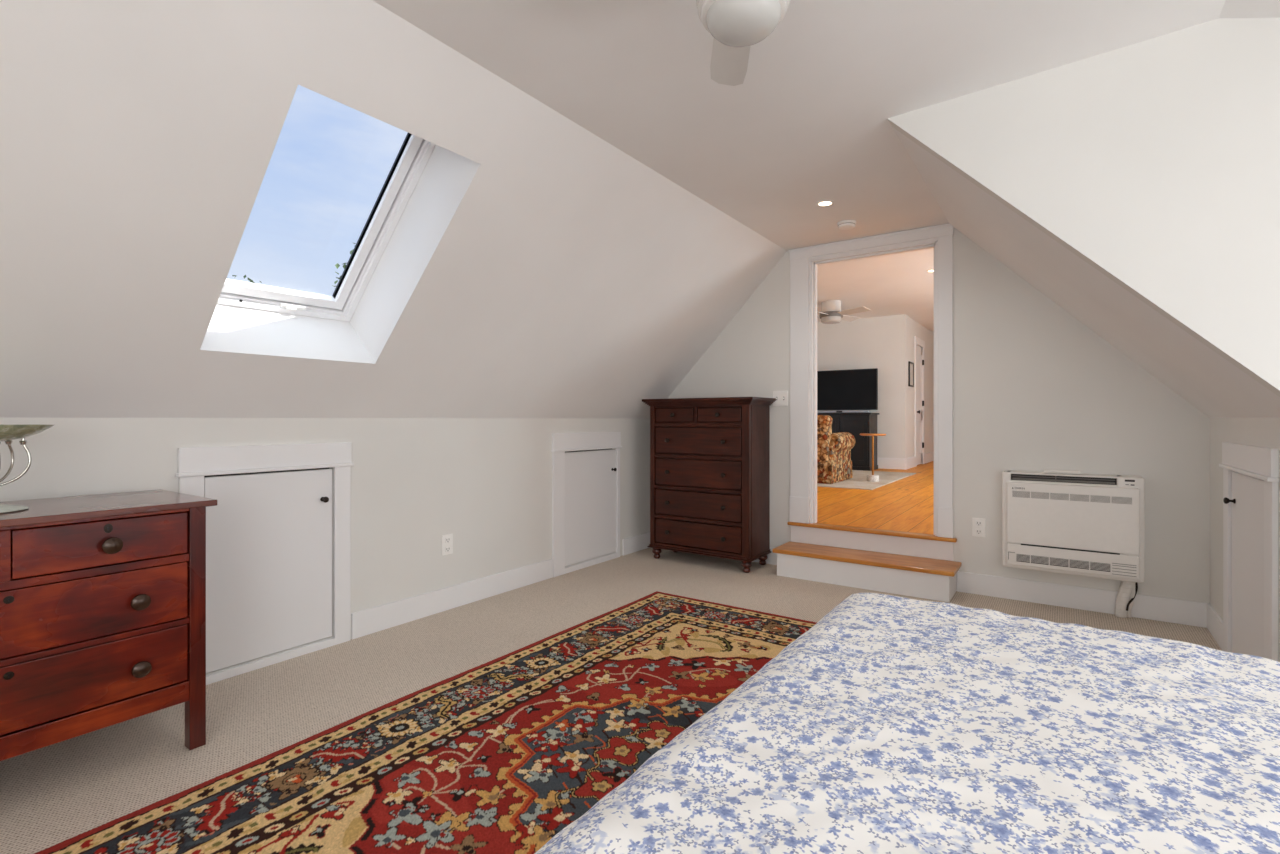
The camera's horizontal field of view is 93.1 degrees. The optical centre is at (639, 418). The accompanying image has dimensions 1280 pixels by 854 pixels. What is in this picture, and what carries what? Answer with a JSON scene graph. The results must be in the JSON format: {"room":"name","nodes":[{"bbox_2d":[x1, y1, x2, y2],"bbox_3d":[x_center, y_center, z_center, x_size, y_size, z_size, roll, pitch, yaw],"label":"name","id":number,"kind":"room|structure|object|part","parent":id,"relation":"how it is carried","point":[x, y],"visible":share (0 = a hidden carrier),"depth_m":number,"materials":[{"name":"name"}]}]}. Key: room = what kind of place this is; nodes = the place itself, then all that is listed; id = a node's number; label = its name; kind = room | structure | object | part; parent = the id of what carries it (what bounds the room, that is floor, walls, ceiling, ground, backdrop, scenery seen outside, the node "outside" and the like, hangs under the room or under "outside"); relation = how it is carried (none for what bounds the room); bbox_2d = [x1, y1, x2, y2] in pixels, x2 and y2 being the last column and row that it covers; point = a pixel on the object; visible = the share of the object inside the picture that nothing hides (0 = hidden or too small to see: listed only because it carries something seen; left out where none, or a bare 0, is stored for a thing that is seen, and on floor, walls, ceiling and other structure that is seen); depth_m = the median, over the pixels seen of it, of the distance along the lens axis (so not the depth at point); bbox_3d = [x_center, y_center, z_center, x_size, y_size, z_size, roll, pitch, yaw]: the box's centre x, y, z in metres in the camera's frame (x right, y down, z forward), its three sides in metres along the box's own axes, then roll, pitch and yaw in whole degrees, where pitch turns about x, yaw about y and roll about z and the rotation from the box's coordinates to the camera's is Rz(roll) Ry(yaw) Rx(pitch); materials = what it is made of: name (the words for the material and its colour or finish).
{"room":"bedroom","nodes":[
{"label":"bedroom","id":0,"kind":"room"},
{"bbox_2d":[0,418,649,674],"bbox_3d":[-1.845,0.621,3.326,0.200,1.259,6.730,0,0,35],"label":"wall","id":1,"kind":"structure","parent":0,"point":[485,482],"depth_m":3.72,"materials":[{"name":"paint"}]},
{"bbox_2d":[175,442,353,684],"bbox_3d":[-1.878,0.691,3.101,0.094,1.119,0.831,0,0,35],"label":"door","id":2,"kind":"structure","parent":1,"relation":"in","point":[269,534],"depth_m":3.09,"materials":[{"name":"paint"}]},
{"bbox_3d":[-1.865,0.198,3.092,0.036,0.133,0.831,0,0,35],"label":"head casing","id":3,"kind":"part","parent":2,"relation":"part of","materials":[{"name":"paint"}]},
{"bbox_3d":[-1.888,0.738,3.112,0.036,0.923,0.607,0,0,35],"label":"panel","id":4,"kind":"part","parent":2,"relation":"part of","materials":[{"name":"paint"}]},
{"bbox_3d":[-1.713,0.437,3.293,0.043,0.033,0.033,0,0,35],"label":"knob","id":5,"kind":"part","parent":2,"relation":"part of","materials":[{"name":"brown metal"}]},
{"bbox_2d":[442,533,452,555],"bbox_3d":[-1.262,0.823,3.975,0.010,0.132,0.084,0,0,35],"label":"wall outlet","id":6,"kind":"object","parent":1,"relation":"attached to","point":[447,540],"visible":1,"depth_m":3.97,"materials":[{"name":"white plastic"}]},
{"bbox_2d":[351,532,649,638],"bbox_3d":[-1.785,1.177,3.224,0.016,0.147,6.630,0,0,35],"label":"baseboard","id":7,"kind":"structure","parent":1,"relation":"attached to","point":[365,622],"depth_m":4.00,"materials":[{"name":"paint"}]},
{"bbox_2d":[551,431,621,576],"bbox_3d":[-0.444,0.681,5.148,0.094,1.137,0.896,0,0,35],"label":"door","id":8,"kind":"structure","parent":1,"relation":"in","point":[585,483],"depth_m":5.12,"materials":[{"name":"paint"}]},
{"bbox_3d":[-0.430,0.187,5.139,0.036,0.148,0.896,0,0,35],"label":"head casing","id":9,"kind":"part","parent":8,"relation":"part of","materials":[{"name":"paint"}]},
{"bbox_3d":[-0.430,0.734,5.192,0.036,0.921,0.687,0,0,35],"label":"panel","id":10,"kind":"part","parent":8,"relation":"part of","materials":[{"name":"paint"}]},
{"bbox_2d":[0,0,786,417],"bbox_3d":[-1.323,-0.883,2.961,1.901,1.928,6.730,0,0,35],"label":"ceiling","id":11,"kind":"structure","parent":0,"point":[533,266],"depth_m":2.52,"materials":[{"name":"paint"}]},
{"bbox_2d":[217,133,435,321],"bbox_3d":[-1.547,-1.018,2.852,0.930,0.947,0.805,0,0,35],"label":"window","id":12,"kind":"structure","parent":11,"relation":"attached to","point":[415,152],"depth_m":3.09,"materials":[{"name":"paint"}]},
{"bbox_3d":[-1.786,-0.573,3.130,0.030,0.037,0.125,0,0,35],"label":"handle","id":13,"kind":"part","parent":12,"relation":"part of","materials":[{"name":"white plastic"}]},
{"bbox_2d":[0,547,1221,853],"bbox_3d":[0.466,1.310,1.554,5.920,0.120,6.780,0,0,35],"label":"floor","id":14,"kind":"structure","parent":0,"point":[51,795],"depth_m":2.96,"materials":[{"name":"carpet"}]},
{"bbox_2d":[0,489,216,760],"bbox_3d":[-2.185,0.780,2.045,0.604,0.940,1.116,0,0,35],"label":"dresser","id":15,"kind":"object","parent":14,"relation":"on","point":[103,596],"visible":1,"depth_m":2.08,"materials":[{"name":"brown wood"}]},
{"bbox_3d":[-1.975,0.803,1.897,0.002,0.025,0.025,0,0,35],"label":"keyhole plate","id":16,"kind":"part","parent":15,"relation":"part of","materials":[{"name":"brown metal"}]},
{"bbox_3d":[-1.975,0.566,1.897,0.002,0.025,0.025,0,0,35],"label":"keyhole plate","id":17,"kind":"part","parent":15,"relation":"part of","materials":[{"name":"brown metal"}]},
{"bbox_2d":[0,425,53,513],"bbox_3d":[-2.193,0.165,2.020,0.352,0.290,0.352,0,0,35],"label":"decorative bowl","id":18,"kind":"object","parent":15,"relation":"on","point":[8,433],"visible":1,"depth_m":2.04,"materials":[{"name":"silver metal"}]},
{"bbox_3d":[-2.200,0.146,2.081,0.078,0.165,0.086,0,0,35],"label":"arm","id":19,"kind":"part","parent":18,"relation":"part of","materials":[{"name":"silver metal"}]},
{"bbox_3d":[-2.193,0.296,2.020,0.224,0.027,0.224,0,0,35],"label":"plate","id":20,"kind":"part","parent":18,"relation":"part of","materials":[{"name":"clear glass"}]},
{"bbox_3d":[-2.143,0.146,2.058,0.041,0.165,0.106,0,0,35],"label":"arm","id":21,"kind":"part","parent":18,"relation":"part of","materials":[{"name":"silver metal"}]},
{"bbox_2d":[0,425,53,441],"bbox_3d":[-2.193,0.049,2.020,0.352,0.058,0.352,0,0,35],"label":"glass bowl","id":22,"kind":"object","parent":18,"relation":"on","point":[8,433],"depth_m":2.01,"materials":[{"name":"green glass"}]},
{"bbox_3d":[-1.991,0.879,1.909,0.038,0.210,0.946,0,0,35],"label":"drawer","id":23,"kind":"part","parent":15,"relation":"part of","materials":[{"name":"brown wood"}]},
{"bbox_3d":[-1.991,0.643,1.909,0.038,0.208,0.946,0,0,35],"label":"drawer","id":24,"kind":"part","parent":15,"relation":"part of","materials":[{"name":"brown wood"}]},
{"bbox_3d":[-1.853,0.427,2.106,0.038,0.153,0.465,0,0,35],"label":"drawer","id":25,"kind":"part","parent":15,"relation":"part of","materials":[{"name":"brown wood"}]},
{"bbox_3d":[-1.837,0.378,2.095,0.002,0.034,0.025,0,0,35],"label":"keyhole plate","id":26,"kind":"part","parent":15,"relation":"part of","materials":[{"name":"brown metal"}]},
{"bbox_3d":[-1.816,0.435,2.085,0.046,0.058,0.058,0,0,35],"label":"knob","id":27,"kind":"part","parent":15,"relation":"part of","materials":[{"name":"brown metal"}]},
{"bbox_3d":[-1.772,0.648,2.149,0.046,0.058,0.058,0,0,35],"label":"knob","id":28,"kind":"part","parent":15,"relation":"part of","materials":[{"name":"brown metal"}]},
{"bbox_3d":[-1.770,0.887,2.151,0.046,0.058,0.058,0,0,35],"label":"knob","id":29,"kind":"part","parent":15,"relation":"part of","materials":[{"name":"brown metal"}]},
{"bbox_3d":[-1.702,0.791,2.321,0.053,0.917,0.053,0,0,35],"label":"leg","id":30,"kind":"part","parent":15,"relation":"part of","materials":[{"name":"brown wood"}]},
{"bbox_2d":[34,591,816,853],"bbox_3d":[0.186,1.241,2.086,2.749,0.010,3.650,0,0,35],"label":"oriental rug","id":31,"kind":"object","parent":14,"relation":"on","point":[500,755],"visible":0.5,"depth_m":2.25,"materials":[{"name":"fabric"}]},
{"bbox_2d":[534,593,1279,853],"bbox_3d":[0.879,0.910,0.930,1.835,0.652,2.146,0,0,35],"label":"bed","id":32,"kind":"object","parent":31,"relation":"on","point":[891,724],"visible":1,"depth_m":1.08,"materials":[{"name":"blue fabric"}]},
{"bbox_2d":[642,397,775,572],"bbox_3d":[0.590,0.536,5.306,1.073,1.427,0.475,0,0,35],"label":"dresser","id":33,"kind":"object","parent":14,"relation":"on","point":[710,457],"visible":1,"depth_m":5.11,"materials":[{"name":"brown wood"}]},
{"bbox_3d":[0.312,-0.035,5.315,0.388,0.116,0.057,0,0,35],"label":"drawer","id":34,"kind":"part","parent":33,"relation":"part of","materials":[{"name":"brown wood"}]},
{"bbox_3d":[0.485,0.500,5.173,0.852,1.244,0.031,0,0,35],"label":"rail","id":35,"kind":"part","parent":33,"relation":"part of","materials":[{"name":"brown wood"}]},
{"bbox_3d":[0.495,0.990,5.187,0.834,0.206,0.057,0,0,35],"label":"drawer","id":36,"kind":"part","parent":33,"relation":"part of","materials":[{"name":"brown wood"}]},
{"bbox_3d":[0.495,0.732,5.187,0.834,0.214,0.057,0,0,35],"label":"drawer","id":37,"kind":"part","parent":33,"relation":"part of","materials":[{"name":"brown wood"}]},
{"bbox_3d":[0.495,0.463,5.187,0.834,0.228,0.057,0,0,35],"label":"drawer","id":38,"kind":"part","parent":33,"relation":"part of","materials":[{"name":"brown wood"}]},
{"bbox_3d":[0.495,0.187,5.187,0.834,0.224,0.057,0,0,35],"label":"drawer","id":39,"kind":"part","parent":33,"relation":"part of","materials":[{"name":"brown wood"}]},
{"bbox_3d":[0.590,-0.146,5.306,1.073,0.061,0.475,0,0,35],"label":"crown","id":40,"kind":"part","parent":33,"relation":"part of","materials":[{"name":"brown wood"}]},
{"bbox_3d":[0.599,1.133,5.319,1.001,0.027,0.435,0,0,35],"label":"moulding","id":41,"kind":"part","parent":33,"relation":"part of","materials":[{"name":"brown wood"}]},
{"bbox_3d":[0.672,-0.035,5.063,0.402,0.116,0.057,0,0,35],"label":"drawer","id":42,"kind":"part","parent":33,"relation":"part of","materials":[{"name":"brown wood"}]},
{"bbox_2d":[772,541,960,601],"bbox_3d":[1.690,1.142,4.609,1.300,0.216,0.364,0,0,35],"label":"step","id":43,"kind":"structure","parent":14,"relation":"on","point":[920,577],"depth_m":4.46,"materials":[{"name":"paint"}]},
{"bbox_2d":[373,0,1224,250],"bbox_3d":[0.317,-1.505,1.750,2.410,0.160,6.630,0,0,35],"label":"ceiling","id":44,"kind":"structure","parent":0,"point":[807,123],"depth_m":2.52,"materials":[{"name":"paint"}]},
{"bbox_2d":[696,0,789,85],"bbox_3d":[0.288,-1.268,1.691,0.979,0.395,0.979,0,0,-41],"label":"ceiling fan","id":45,"kind":"object","parent":44,"relation":"hanging from","point":[734,25],"visible":1,"depth_m":1.68,"materials":[{"name":"white plastic"}]},
{"bbox_3d":[0.319,-1.295,2.118,0.135,0.033,0.455,0,0,4],"label":"blade","id":46,"kind":"part","parent":45,"relation":"part of","materials":[{"name":"white ceramic"}]},
{"bbox_2d":[816,200,833,206],"bbox_3d":[1.221,-1.421,4.000,0.118,0.007,0.118,0,0,35],"label":"recessed light","id":47,"kind":"object","parent":44,"relation":"in","point":[823,203],"visible":1,"depth_m":4.00,"materials":[{"name":"white plastic"}]},
{"bbox_2d":[837,220,855,229],"bbox_3d":[1.501,-1.406,4.407,0.132,0.038,0.132,0,0,35],"label":"smoke detector","id":48,"kind":"object","parent":44,"relation":"attached to","point":[846,224],"visible":1,"depth_m":4.37,"materials":[{"name":"white plastic"}]},
{"bbox_2d":[817,314,906,457],"bbox_3d":[2.950,-0.463,11.561,3.960,2.655,0.120,0,0,35],"label":"wall","id":49,"kind":"structure","parent":0,"point":[880,343],"depth_m":10.60,"materials":[{"name":"paint"}]},
{"bbox_2d":[877,452,933,469],"bbox_3d":[4.099,0.770,13.050,3.832,0.190,3.922,0,0,35],"label":"baseboard","id":50,"kind":"structure","parent":49,"relation":"attached to","point":[883,463],"depth_m":10.54,"materials":[{"name":"paint"}]},
{"bbox_2d":[817,248,933,332],"bbox_3d":[3.829,-1.850,9.644,7.600,0.120,10.210,0,0,35],"label":"ceiling","id":51,"kind":"structure","parent":0,"point":[900,283],"depth_m":8.19,"materials":[{"name":"paint"}]},
{"bbox_2d":[817,300,870,323],"bbox_3d":[2.925,-1.631,9.249,1.066,0.318,1.102,0,0,5],"label":"ceiling fan","id":52,"kind":"object","parent":51,"relation":"hanging from","point":[831,313],"visible":0.98,"depth_m":9.15,"materials":[{"name":"white plastic"}]},
{"bbox_3d":[3.238,-1.589,9.533,0.520,0.049,0.167,0,0,-39],"label":"blade","id":53,"kind":"part","parent":52,"relation":"part of","materials":[{"name":"white ceramic"}]},
{"bbox_3d":[3.134,-1.589,8.938,0.167,0.049,0.520,0,0,-31],"label":"blade","id":54,"kind":"part","parent":52,"relation":"part of","materials":[{"name":"white ceramic"}]},
{"bbox_2d":[817,461,933,533],"bbox_3d":[3.829,0.880,9.644,7.600,0.030,10.210,0,0,35],"label":"floor","id":55,"kind":"structure","parent":0,"point":[906,504],"depth_m":6.06,"materials":[{"name":"brown wood"}]},
{"bbox_2d":[817,413,878,470],"bbox_3d":[3.366,0.380,10.691,1.500,0.970,0.586,0,0,35],"label":"tv cabinet","id":56,"kind":"object","parent":55,"relation":"on","point":[855,424],"visible":0.3,"depth_m":10.18,"materials":[{"name":"black paint"}]},
{"bbox_3d":[3.215,0.362,10.476,0.326,0.665,0.012,0,0,35],"label":"inset panel","id":57,"kind":"part","parent":56,"relation":"part of","materials":[{"name":"black paint"}]},
{"bbox_3d":[3.222,0.362,10.487,0.446,0.805,0.026,0,0,35],"label":"door","id":58,"kind":"part","parent":56,"relation":"part of","materials":[{"name":"black paint"}]},
{"bbox_2d":[817,410,869,412],"bbox_3d":[3.410,-0.127,10.466,1.070,0.042,0.106,0,0,35],"label":"soundbar","id":59,"kind":"object","parent":56,"relation":"on","point":[825,411],"visible":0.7,"depth_m":10.35,"materials":[{"name":"black plastic"}]},
{"bbox_2d":[817,368,877,409],"bbox_3d":[3.513,-0.483,10.653,1.263,0.754,0.200,0,0,35],"label":"television","id":60,"kind":"object","parent":56,"relation":"on","point":[853,389],"visible":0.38,"depth_m":10.55,"materials":[{"name":"black plastic"}]},
{"bbox_3d":[3.604,0.362,10.220,0.446,0.805,0.026,0,0,35],"label":"door","id":61,"kind":"part","parent":56,"relation":"part of","materials":[{"name":"black paint"}]},
{"bbox_3d":[3.596,0.362,10.209,0.326,0.665,0.012,0,0,35],"label":"inset panel","id":62,"kind":"part","parent":56,"relation":"part of","materials":[{"name":"black paint"}]},
{"bbox_2d":[817,470,915,489],"bbox_3d":[2.252,0.859,9.419,3.275,0.012,2.690,0,0,35],"label":"area rug","id":63,"kind":"object","parent":55,"relation":"on","point":[859,480],"visible":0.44,"depth_m":8.41,"materials":[{"name":"white fabric"}]},
{"bbox_2d":[817,415,854,483],"bbox_3d":[2.400,0.398,8.563,1.040,0.900,0.968,0,0,35],"label":"armchair","id":64,"kind":"object","parent":63,"relation":"on","point":[834,462],"visible":0.52,"depth_m":8.02,"materials":[{"name":"multicoloured fabric"}]},
{"bbox_3d":[2.187,0.300,8.277,0.840,0.705,0.255,0,0,35],"label":"backrest","id":65,"kind":"part","parent":64,"relation":"part of","materials":[{"name":"multicoloured fabric"}]},
{"bbox_3d":[2.734,0.420,8.360,0.260,0.465,0.830,0,0,35],"label":"arm","id":66,"kind":"part","parent":64,"relation":"part of"},
{"bbox_2d":[860,433,885,481],"bbox_3d":[3.204,0.527,8.342,0.344,0.651,0.344,0,0,35],"label":"side table","id":67,"kind":"object","parent":63,"relation":"on","point":[874,478],"visible":1,"depth_m":8.30,"materials":[{"name":"brown wood"}]},
{"bbox_3d":[3.204,0.499,8.342,0.026,0.550,0.026,0,0,35],"label":"stem","id":68,"kind":"part","parent":67,"relation":"part of","materials":[{"name":"brown wood"}]},
{"bbox_2d":[907,316,933,457],"bbox_3d":[5.601,-0.463,12.084,0.220,2.655,3.780,0,0,35],"label":"wall","id":69,"kind":"structure","parent":0,"point":[914,328],"depth_m":11.80,"materials":[{"name":"paint"}]},
{"bbox_2d":[908,361,913,386],"bbox_3d":[4.795,-0.787,10.720,0.023,0.435,0.360,0,0,35],"label":"picture frame","id":70,"kind":"object","parent":69,"relation":"attached to","point":[910,364],"visible":1,"depth_m":10.67,"materials":[{"name":"black plastic"}]},
{"bbox_2d":[910,364,912,384],"bbox_3d":[4.790,-0.787,10.723,0.012,0.385,0.310,0,0,35],"label":"print","id":71,"kind":"object","parent":70,"relation":"attached to","point":[911,365],"depth_m":10.74},
{"bbox_2d":[914,336,924,465],"bbox_3d":[5.232,-0.318,11.353,0.115,2.365,0.860,0,0,35],"label":"door","id":72,"kind":"structure","parent":69,"relation":"in","point":[919,352],"depth_m":11.42,"materials":[{"name":"paint"}]},
{"bbox_3d":[5.207,-0.256,11.371,0.054,2.218,0.630,0,0,35],"label":"panel","id":73,"kind":"part","parent":72,"relation":"part of","materials":[{"name":"paint"}]},
{"bbox_2d":[668,228,1209,602],"bbox_3d":[2.123,-0.325,4.606,5.230,3.150,0.120,0,0,35],"label":"wall","id":74,"kind":"structure","parent":0,"point":[1035,388],"depth_m":4.17,"materials":[{"name":"paint"}]},
{"bbox_2d":[773,391,787,405],"bbox_3d":[1.195,-0.175,5.172,0.133,0.130,0.018,0,0,35],"label":"light switch","id":75,"kind":"object","parent":74,"relation":"attached to","point":[781,397],"visible":1,"depth_m":5.17,"materials":[{"name":"white plastic"}]},
{"bbox_2d":[789,223,953,537],"bbox_3d":[1.808,-0.279,4.809,1.250,2.288,0.158,0,0,35],"label":"trim","id":76,"kind":"structure","parent":74,"relation":"attached to","point":[804,261],"depth_m":4.88,"materials":[{"name":"paint"}]},
{"bbox_3d":[1.334,-0.242,5.067,0.171,2.215,0.030,0,0,35],"label":"casing","id":77,"kind":"part","parent":76,"relation":"part of","materials":[{"name":"paint"}]},
{"bbox_3d":[1.772,-1.369,4.758,1.250,0.108,0.034,0,0,35],"label":"head casing","id":78,"kind":"part","parent":76,"relation":"part of","materials":[{"name":"paint"}]},
{"bbox_3d":[2.234,-0.242,4.436,0.105,2.215,0.030,0,0,35],"label":"casing","id":79,"kind":"part","parent":76,"relation":"part of","materials":[{"name":"paint"}]},
{"bbox_2d":[787,522,956,560],"bbox_3d":[1.788,0.949,4.778,1.273,0.168,0.102,0,0,35],"label":"step","id":80,"kind":"structure","parent":74,"relation":"attached to","point":[932,546],"depth_m":4.72,"materials":[{"name":"paint"}]},
{"bbox_2d":[972,518,985,536],"bbox_3d":[2.415,0.773,4.322,0.084,0.132,0.010,0,0,35],"label":"wall outlet","id":81,"kind":"object","parent":74,"relation":"attached to","point":[978,524],"visible":1,"depth_m":4.32,"materials":[{"name":"white plastic"}]},
{"bbox_2d":[976,529,981,534],"bbox_3d":[2.414,0.803,4.320,0.040,0.038,0.005,0,0,35],"label":"socket","id":82,"kind":"object","parent":81,"relation":"attached to","point":[978,531],"depth_m":4.32,"materials":[{"name":"white plastic"}]},
{"bbox_2d":[976,520,981,525],"bbox_3d":[2.414,0.743,4.320,0.040,0.038,0.005,0,0,35],"label":"socket","id":83,"kind":"object","parent":81,"relation":"attached to","point":[978,522],"depth_m":4.32,"materials":[{"name":"white plastic"}]},
{"bbox_2d":[752,547,1209,627],"bbox_3d":[1.757,1.177,4.779,4.030,0.147,0.016,0,0,35],"label":"baseboard","id":84,"kind":"structure","parent":74,"relation":"attached to","point":[1185,612],"depth_m":3.99,"materials":[{"name":"paint"}]},
{"bbox_2d":[1002,469,1144,617],"bbox_3d":[2.781,0.790,3.926,0.742,0.918,0.230,0,0,35],"label":"wall heater","id":85,"kind":"object","parent":74,"relation":"attached to","point":[1072,522],"visible":1,"depth_m":3.82,"materials":[{"name":"plastic"}]},
{"bbox_2d":[1016,554,1109,571],"bbox_3d":[2.684,0.913,3.859,0.490,0.049,0.004,0,0,35],"label":"grille","id":86,"kind":"object","parent":85,"relation":"attached to","point":[1050,561],"depth_m":3.85,"materials":[{"name":"white plastic"}]},
{"bbox_2d":[1011,474,1116,484],"bbox_3d":[2.734,0.388,3.930,0.559,0.041,0.045,0,0,35],"label":"vent","id":87,"kind":"object","parent":85,"relation":"attached to","point":[1065,479],"depth_m":3.90,"materials":[{"name":"grey plastic"}]},
{"bbox_2d":[1012,490,1131,503],"bbox_3d":[2.717,0.493,3.836,0.616,0.041,0.004,0,0,35],"label":"grille","id":88,"kind":"object","parent":85,"relation":"attached to","point":[1047,496],"depth_m":3.83,"materials":[{"name":"grey plastic"}]},
{"bbox_3d":[2.732,0.692,3.854,0.686,0.544,0.048,0,0,35],"label":"panel","id":89,"kind":"part","parent":85,"relation":"part of","materials":[{"name":"plastic"}]},
{"bbox_2d":[888,18,1279,396],"bbox_3d":[2.489,-0.133,2.017,3.140,2.765,0.100,0,0,35],"label":"wall","id":90,"kind":"structure","parent":0,"point":[1154,162],"depth_m":2.31,"materials":[{"name":"paint"}]},
{"bbox_2d":[893,128,1279,417],"bbox_3d":[2.391,-0.765,3.307,1.500,1.520,1.900,0,0,35],"label":"ceiling","id":91,"kind":"structure","parent":0,"point":[1206,380],"depth_m":3.03,"materials":[{"name":"paint"}]},
{"bbox_2d":[1210,418,1279,661],"bbox_3d":[2.989,0.621,2.888,0.160,1.259,1.900,0,0,35],"label":"wall","id":92,"kind":"structure","parent":0,"point":[1262,432],"depth_m":3.38,"materials":[{"name":"paint"}]},
{"bbox_2d":[1207,603,1222,650],"bbox_3d":[2.859,1.177,2.856,0.016,0.147,1.900,0,0,35],"label":"baseboard","id":93,"kind":"structure","parent":92,"relation":"attached to","point":[1214,621],"depth_m":3.42,"materials":[{"name":"paint"}]},
{"bbox_2d":[1219,442,1278,660],"bbox_3d":[2.856,0.686,2.840,0.094,1.128,0.950,0,0,35],"label":"door","id":94,"kind":"structure","parent":92,"relation":"in","point":[1250,472],"depth_m":2.79,"materials":[{"name":"paint"}]},
{"bbox_3d":[2.990,0.415,3.076,0.043,0.033,0.033,0,0,35],"label":"knob","id":95,"kind":"part","parent":94,"relation":"part of","materials":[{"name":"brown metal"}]},
{"bbox_3d":[2.870,0.736,2.836,0.036,0.936,0.687,0,0,35],"label":"panel","id":96,"kind":"part","parent":94,"relation":"part of","materials":[{"name":"paint"}]},
{"bbox_3d":[2.842,0.189,2.850,0.036,0.134,0.950,0,0,35],"label":"head casing","id":97,"kind":"part","parent":94,"relation":"part of","materials":[{"name":"paint"}]},
{"bbox_2d":[1219,0,1279,17],"bbox_3d":[1.724,-1.045,-0.641,2.640,1.081,5.530,0,0,35],"label":"ceiling","id":98,"kind":"structure","parent":0,"point":[1231,8],"depth_m":2.13,"materials":[{"name":"paint"}]},
{"label":"outside","id":99,"kind":"structure","parent":0,"visible":0},
{"bbox_2d":[332,243,355,288],"bbox_3d":[-2.610,1.159,6.487,1.261,6.185,1.255,0,0,35],"label":"tree","id":100,"kind":"object","parent":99,"point":[337,265],"visible":0.02,"depth_m":6.15,"materials":[{"name":"green plant"}]},
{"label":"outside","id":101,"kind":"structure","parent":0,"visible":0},
{"bbox_2d":[226,275,261,282],"bbox_3d":[-5.616,1.120,8.566,1.229,6.261,1.203,0,0,35],"label":"tree","id":102,"kind":"object","parent":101,"point":[244,276],"visible":0.02,"depth_m":8.39,"materials":[{"name":"green plant"}]}
]}

